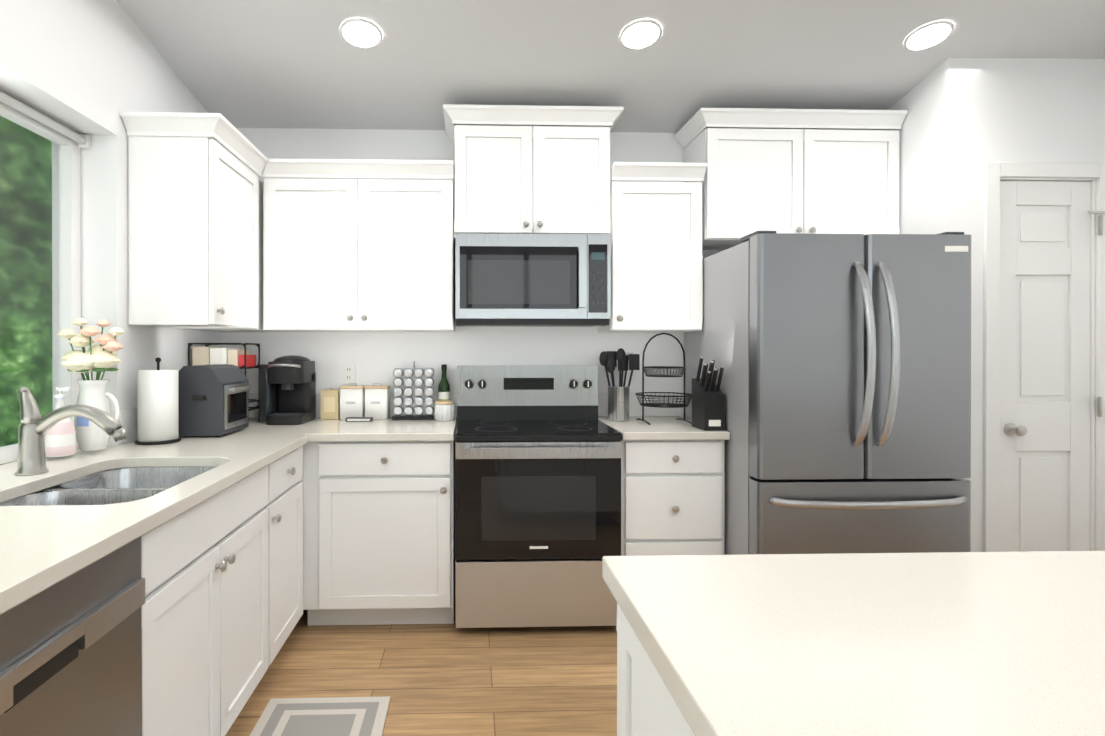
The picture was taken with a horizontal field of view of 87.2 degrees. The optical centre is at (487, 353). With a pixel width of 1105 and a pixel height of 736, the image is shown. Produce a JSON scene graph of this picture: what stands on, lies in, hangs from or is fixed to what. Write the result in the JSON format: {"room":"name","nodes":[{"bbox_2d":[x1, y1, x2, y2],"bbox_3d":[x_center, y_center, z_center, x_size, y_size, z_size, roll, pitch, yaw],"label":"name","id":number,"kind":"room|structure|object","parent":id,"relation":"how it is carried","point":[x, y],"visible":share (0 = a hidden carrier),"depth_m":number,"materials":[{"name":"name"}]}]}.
{"room":"kitchen","nodes":[
{"label":"kitchen","id":0,"kind":"room"},
{"bbox_2d":[0,0,220,444],"bbox_3d":[-1.516,-0.718,0.097,0.250,4.000,6.200,0,0,-2],"label":"wall","id":1,"kind":"structure","parent":0,"point":[93,69],"depth_m":2.26,"materials":[{"name":"white paint"}]},
{"bbox_2d":[0,91,90,463],"bbox_3d":[-1.565,-0.244,1.203,0.085,1.213,2.112,0,0,-2],"label":"window","id":2,"kind":"structure","parent":1,"relation":"in","point":[71,143],"depth_m":2.20,"materials":[{"name":"clear glass"}]},
{"bbox_2d":[118,408,137,444],"bbox_3d":[-1.463,0.291,2.718,0.013,0.134,0.900,0,0,-2],"label":"trim","id":3,"kind":"structure","parent":1,"relation":"attached to","point":[128,420],"depth_m":2.33,"materials":[{"name":"white paint"}]},
{"bbox_2d":[120,112,276,331],"bbox_3d":[-1.272,-0.537,2.743,0.391,0.840,0.918,0,0,-2],"label":"upper cabinet","id":4,"kind":"object","parent":1,"relation":"attached to","point":[195,227],"visible":1,"depth_m":2.34,"materials":[{"name":"white wood"}]},
{"bbox_2d":[225,610,616,735],"bbox_3d":[0.756,1.312,0.231,4.800,0.060,6.320,0,0,-2],"label":"floor","id":5,"kind":"structure","parent":0,"point":[440,679],"depth_m":2.27,"materials":[{"name":"brown wood"}]},
{"bbox_2d":[0,536,144,735],"bbox_3d":[-1.081,0.843,0.989,0.654,0.872,0.596,0,0,-2],"label":"dishwasher","id":6,"kind":"object","parent":5,"relation":"on","point":[70,655],"visible":0.92,"depth_m":1.08,"materials":[{"name":"grey metal"}]},
{"bbox_2d":[29,465,268,735],"bbox_3d":[-1.101,0.839,1.705,0.672,0.877,0.832,0,0,-2],"label":"base cabinet","id":7,"kind":"object","parent":5,"relation":"on","point":[204,629],"visible":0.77,"depth_m":1.64,"materials":[{"name":"white wood"}]},
{"bbox_2d":[0,387,331,614],"bbox_3d":[-1.168,0.350,1.575,0.810,0.499,3.268,0,0,-2],"label":"countertop","id":8,"kind":"structure","parent":7,"relation":"on","point":[100,504],"depth_m":1.68,"materials":[{"name":"stone"}]},
{"bbox_2d":[45,387,76,456],"bbox_3d":[-1.478,0.235,1.992,0.092,0.234,0.092,0,0,-2],"label":"soap bottle","id":9,"kind":"object","parent":8,"relation":"on","point":[60,438],"visible":0.88,"depth_m":1.97,"materials":[{"name":"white plastic"}]},
{"bbox_2d":[15,387,127,475],"bbox_3d":[-1.254,0.231,1.741,0.322,0.261,0.080,0,0,-2],"label":"faucet","id":10,"kind":"object","parent":8,"relation":"on","point":[32,428],"depth_m":1.72,"materials":[{"name":"silver metal"}]},
{"bbox_2d":[56,318,124,450],"bbox_3d":[-1.438,0.110,2.099,0.230,0.482,0.173,0,0,-2],"label":"flower vase","id":11,"kind":"object","parent":8,"relation":"on","point":[100,357],"visible":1,"depth_m":2.07,"materials":[{"name":"white ceramic"}]},
{"bbox_2d":[0,467,214,505],"bbox_3d":[-1.079,0.471,1.694,0.490,0.257,0.654,0,0,-2],"label":"sink","id":12,"kind":"object","parent":8,"relation":"in","point":[79,486],"depth_m":1.69,"materials":[{"name":"silver metal"}]},
{"bbox_2d":[135,357,180,444],"bbox_3d":[-1.338,0.187,2.341,0.164,0.343,0.164,0,0,-2],"label":"paper towel","id":13,"kind":"object","parent":8,"relation":"on","point":[158,403],"visible":1,"depth_m":2.28,"materials":[{"name":"white paper"}]},
{"bbox_2d":[179,364,250,436],"bbox_3d":[-1.215,0.205,2.591,0.222,0.306,0.307,0,0,-2],"label":"toaster oven","id":14,"kind":"object","parent":8,"relation":"on","point":[213,399],"visible":0.98,"depth_m":2.45,"materials":[{"name":"grey metal"}]},
{"bbox_2d":[188,343,259,421],"bbox_3d":[-1.321,0.153,2.899,0.279,0.408,0.193,0,0,-2],"label":"wire rack","id":15,"kind":"object","parent":8,"relation":"on","point":[238,357],"visible":0.5,"depth_m":2.82,"materials":[{"name":"black"}]},
{"bbox_2d":[259,355,315,424],"bbox_3d":[-1.057,0.184,3.026,0.237,0.346,0.318,0,0,-2],"label":"coffee maker","id":16,"kind":"object","parent":8,"relation":"on","point":[287,390],"visible":1,"depth_m":2.95,"materials":[{"name":"black plastic"}]},
{"bbox_2d":[320,388,339,419],"bbox_3d":[-0.855,0.271,3.141,0.099,0.170,0.074,0,0,-2],"label":"tin","id":17,"kind":"object","parent":8,"relation":"on","point":[330,403],"visible":0.98,"depth_m":3.11,"materials":[{"name":"beige"}]},
{"bbox_2d":[263,446,302,664],"bbox_3d":[-1.120,0.837,2.367,0.670,0.877,0.489,0,0,-2],"label":"base cabinet","id":18,"kind":"object","parent":5,"relation":"on","point":[284,505],"visible":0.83,"depth_m":2.33,"materials":[{"name":"white wood"}]},
{"bbox_2d":[250,696,389,735],"bbox_3d":[-0.553,1.272,1.302,0.437,0.011,1.640,0,0,-2],"label":"rug","id":19,"kind":"object","parent":5,"relation":"on","point":[347,716],"visible":1,"depth_m":2.00,"materials":[{"name":"grey fabric"}]},
{"bbox_2d":[303,426,456,625],"bbox_3d":[-0.507,0.835,2.907,0.685,0.877,0.648,0,0,-2],"label":"base cabinet","id":20,"kind":"object","parent":5,"relation":"on","point":[378,532],"visible":1,"depth_m":2.62,"materials":[{"name":"white wood"}]},
{"bbox_2d":[312,417,456,441],"bbox_3d":[-0.483,0.376,2.901,0.640,0.036,0.658,0,0,-2],"label":"countertop","id":21,"kind":"structure","parent":20,"relation":"on","point":[339,430],"depth_m":2.65,"materials":[{"name":"stone"}]},
{"bbox_2d":[339,383,365,419],"bbox_3d":[-0.738,0.259,3.149,0.128,0.194,0.104,0,0,-2],"label":"canister","id":22,"kind":"object","parent":21,"relation":"on","point":[352,400],"visible":0.85,"depth_m":3.10,"materials":[{"name":"white ceramic"}]},
{"bbox_2d":[345,417,372,421],"bbox_3d":[-0.676,0.348,3.036,0.135,0.018,0.050,0,0,-2],"label":"tray","id":23,"kind":"object","parent":21,"relation":"on","point":[358,419],"visible":1,"depth_m":3.01,"materials":[{"name":"grey metal"}]},
{"bbox_2d":[364,383,389,419],"bbox_3d":[-0.605,0.259,3.153,0.128,0.194,0.104,0,0,-2],"label":"canister","id":24,"kind":"object","parent":21,"relation":"on","point":[377,402],"visible":0.88,"depth_m":3.10,"materials":[{"name":"white ceramic"}]},
{"bbox_2d":[392,361,434,419],"bbox_3d":[-0.402,0.199,3.134,0.226,0.315,0.100,0,0,-2],"label":"spice rack","id":25,"kind":"object","parent":21,"relation":"on","point":[413,391],"visible":0.98,"depth_m":3.10,"materials":[{"name":"silver plastic"}]},
{"bbox_2d":[438,364,449,399],"bbox_3d":[-0.241,0.208,3.184,0.068,0.296,0.068,0,0,-2],"label":"wine bottle","id":26,"kind":"object","parent":21,"relation":"on","point":[444,389],"visible":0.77,"depth_m":3.16,"materials":[{"name":"green glass"}]},
{"bbox_2d":[435,400,453,420],"bbox_3d":[-0.232,0.306,3.090,0.105,0.102,0.102,0,0,-2],"label":"crock","id":27,"kind":"object","parent":21,"relation":"on","point":[444,410],"visible":0.96,"depth_m":3.05,"materials":[{"name":"white ceramic"}]},
{"bbox_2d":[455,365,622,628],"bbox_3d":[0.222,0.671,2.887,0.758,1.205,0.676,0,0,-2],"label":"range","id":28,"kind":"object","parent":5,"relation":"on","point":[538,452],"visible":0.96,"depth_m":2.60,"materials":[{"name":"grey metal"}]},
{"bbox_2d":[616,607,689,735],"bbox_3d":[1.376,0.844,0.008,2.253,0.878,2.080,0,0,-2],"label":"kitchen island","id":29,"kind":"object","parent":5,"relation":"on","point":[643,709],"depth_m":0.88,"materials":[{"name":"white wood"}]},
{"bbox_2d":[602,551,1104,735],"bbox_3d":[1.384,0.383,-0.001,2.298,0.040,2.124,0,0,-2],"label":"island countertop","id":30,"kind":"structure","parent":29,"relation":"on","point":[940,643],"depth_m":0.73,"materials":[{"name":"beige stone"}]},
{"bbox_2d":[621,440,724,555],"bbox_3d":[0.850,0.835,2.947,0.488,0.877,0.646,0,0,-2],"label":"base cabinet","id":31,"kind":"object","parent":5,"relation":"on","point":[672,497],"visible":0.56,"depth_m":2.65,"materials":[{"name":"white wood"}]},
{"bbox_2d":[598,416,729,439],"bbox_3d":[0.851,0.376,2.948,0.494,0.036,0.645,0,0,-2],"label":"countertop","id":32,"kind":"structure","parent":31,"relation":"on","point":[661,428],"depth_m":2.68,"materials":[{"name":"stone"}]},
{"bbox_2d":[599,348,639,420],"bbox_3d":[0.705,0.164,3.092,0.215,0.385,0.116,0,0,-2],"label":"utensil crock","id":33,"kind":"object","parent":32,"relation":"on","point":[618,403],"visible":1,"depth_m":3.07,"materials":[{"name":"metal"}]},
{"bbox_2d":[635,333,691,424],"bbox_3d":[0.909,0.124,2.973,0.287,0.464,0.287,0,0,-2],"label":"stand","id":34,"kind":"object","parent":32,"relation":"on","point":[668,404],"visible":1,"depth_m":2.97,"materials":[{"name":"black metal"}]},
{"bbox_2d":[692,356,724,430],"bbox_3d":[1.049,0.185,2.734,0.096,0.346,0.177,0,0,-2],"label":"knife block","id":35,"kind":"object","parent":32,"relation":"on","point":[708,404],"visible":1,"depth_m":2.68,"materials":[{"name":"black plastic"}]},
{"bbox_2d":[684,231,970,554],"bbox_3d":[1.567,0.379,2.783,0.910,1.790,0.902,0,0,-2],"label":"fridge","id":36,"kind":"object","parent":5,"relation":"on","point":[845,361],"visible":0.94,"depth_m":2.40,"materials":[{"name":"grey paint"}]},
{"bbox_2d":[220,128,723,480],"bbox_3d":[0.256,-0.228,3.313,3.985,3.000,0.120,0,0,-2],"label":"wall","id":37,"kind":"structure","parent":0,"point":[376,357],"depth_m":3.23,"materials":[{"name":"white paint"}]},
{"bbox_2d":[342,363,354,383],"bbox_3d":[-0.776,0.113,3.219,0.072,0.120,0.007,0,0,-2],"label":"electrical outlet plate","id":38,"kind":"object","parent":37,"relation":"attached to","point":[348,373],"visible":0.98,"depth_m":3.22,"materials":[{"name":"white paint"}]},
{"bbox_2d":[262,159,454,331],"bbox_3d":[-0.657,-0.538,3.031,0.958,0.840,0.378,0,0,-2],"label":"upper cabinet","id":39,"kind":"object","parent":37,"relation":"attached to","point":[359,255],"visible":0.94,"depth_m":2.90,"materials":[{"name":"white wood"}]},
{"bbox_2d":[248,393,675,417],"bbox_3d":[-0.207,0.290,3.235,2.554,0.134,0.010,0,0,-2],"label":"trim","id":40,"kind":"structure","parent":37,"relation":"attached to","point":[635,409],"depth_m":3.26,"materials":[{"name":"white stone"}]},
{"bbox_2d":[443,104,623,248],"bbox_3d":[0.224,-0.911,3.058,0.904,0.648,0.380,0,0,-2],"label":"upper cabinet","id":41,"kind":"object","parent":37,"relation":"attached to","point":[531,180],"visible":0.98,"depth_m":2.92,"materials":[{"name":"white wood"}]},
{"bbox_2d":[456,233,610,326],"bbox_3d":[0.217,-0.363,3.015,0.762,0.445,0.464,0,0,-2],"label":"microwave","id":42,"kind":"object","parent":41,"relation":"attached to","point":[539,280],"visible":1,"depth_m":2.82,"materials":[{"name":"grey metal"}]},
{"bbox_2d":[597,162,706,332],"bbox_3d":[0.862,-0.538,3.077,0.473,0.840,0.378,0,0,-2],"label":"upper cabinet","id":43,"kind":"object","parent":37,"relation":"attached to","point":[656,259],"visible":0.98,"depth_m":2.95,"materials":[{"name":"white wood"}]},
{"bbox_2d":[674,108,907,249],"bbox_3d":[1.595,-0.911,3.099,1.065,0.648,0.380,0,0,-2],"label":"upper cabinet","id":44,"kind":"object","parent":37,"relation":"attached to","point":[808,181],"visible":0.94,"depth_m":2.96,"materials":[{"name":"white wood"}]},
{"bbox_2d":[117,0,1104,132],"bbox_3d":[0.758,-1.949,0.161,4.800,1.463,6.440,0,0,-2],"label":"ceiling","id":45,"kind":"structure","parent":0,"point":[302,64],"depth_m":2.62,"materials":[{"name":"white paint"}]},
{"bbox_2d":[340,18,382,47],"bbox_3d":[-0.540,-1.365,2.460,0.180,0.035,0.178,0,0,-2],"label":"recessed light","id":46,"kind":"object","parent":45,"relation":"in","point":[360,32],"visible":1,"depth_m":2.45,"materials":[{"name":"white plastic"}]},
{"bbox_2d":[619,19,661,49],"bbox_3d":[0.662,-1.379,2.496,0.180,0.038,0.177,0,0,-2],"label":"recessed light","id":47,"kind":"object","parent":45,"relation":"in","point":[640,34],"visible":0.98,"depth_m":2.49,"materials":[{"name":"white"}]},
{"bbox_2d":[903,20,953,50],"bbox_3d":[1.937,-1.395,2.534,0.180,0.041,0.177,0,0,-2],"label":"recessed light","id":48,"kind":"object","parent":45,"relation":"in","point":[928,35],"visible":0.96,"depth_m":2.52,"materials":[{"name":"white plastic"}]},
{"bbox_2d":[865,58,973,551],"bbox_3d":[2.198,-0.327,2.999,0.120,3.200,0.622,0,0,-2],"label":"wall","id":49,"kind":"structure","parent":0,"point":[936,167],"depth_m":2.73,"materials":[{"name":"white paint"}]},
{"bbox_2d":[973,58,1104,551],"bbox_3d":[2.673,-0.326,2.762,0.815,3.200,0.120,0,0,-2],"label":"wall","id":50,"kind":"structure","parent":0,"point":[1039,109],"depth_m":2.69,"materials":[{"name":"white paint"}]},
{"bbox_2d":[983,162,1104,551],"bbox_3d":[2.616,0.192,2.729,0.609,2.164,0.166,0,0,-2],"label":"door","id":51,"kind":"structure","parent":50,"relation":"attached to","point":[1043,356],"depth_m":2.71,"materials":[{"name":"white paint"}]},
{"label":"outside","id":52,"kind":"structure","parent":0,"visible":0},
{"bbox_2d":[0,116,52,464],"bbox_3d":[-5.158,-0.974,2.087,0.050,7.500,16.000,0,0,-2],"label":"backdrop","id":53,"kind":"structure","parent":52,"point":[20,265],"depth_m":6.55,"materials":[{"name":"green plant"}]}
]}

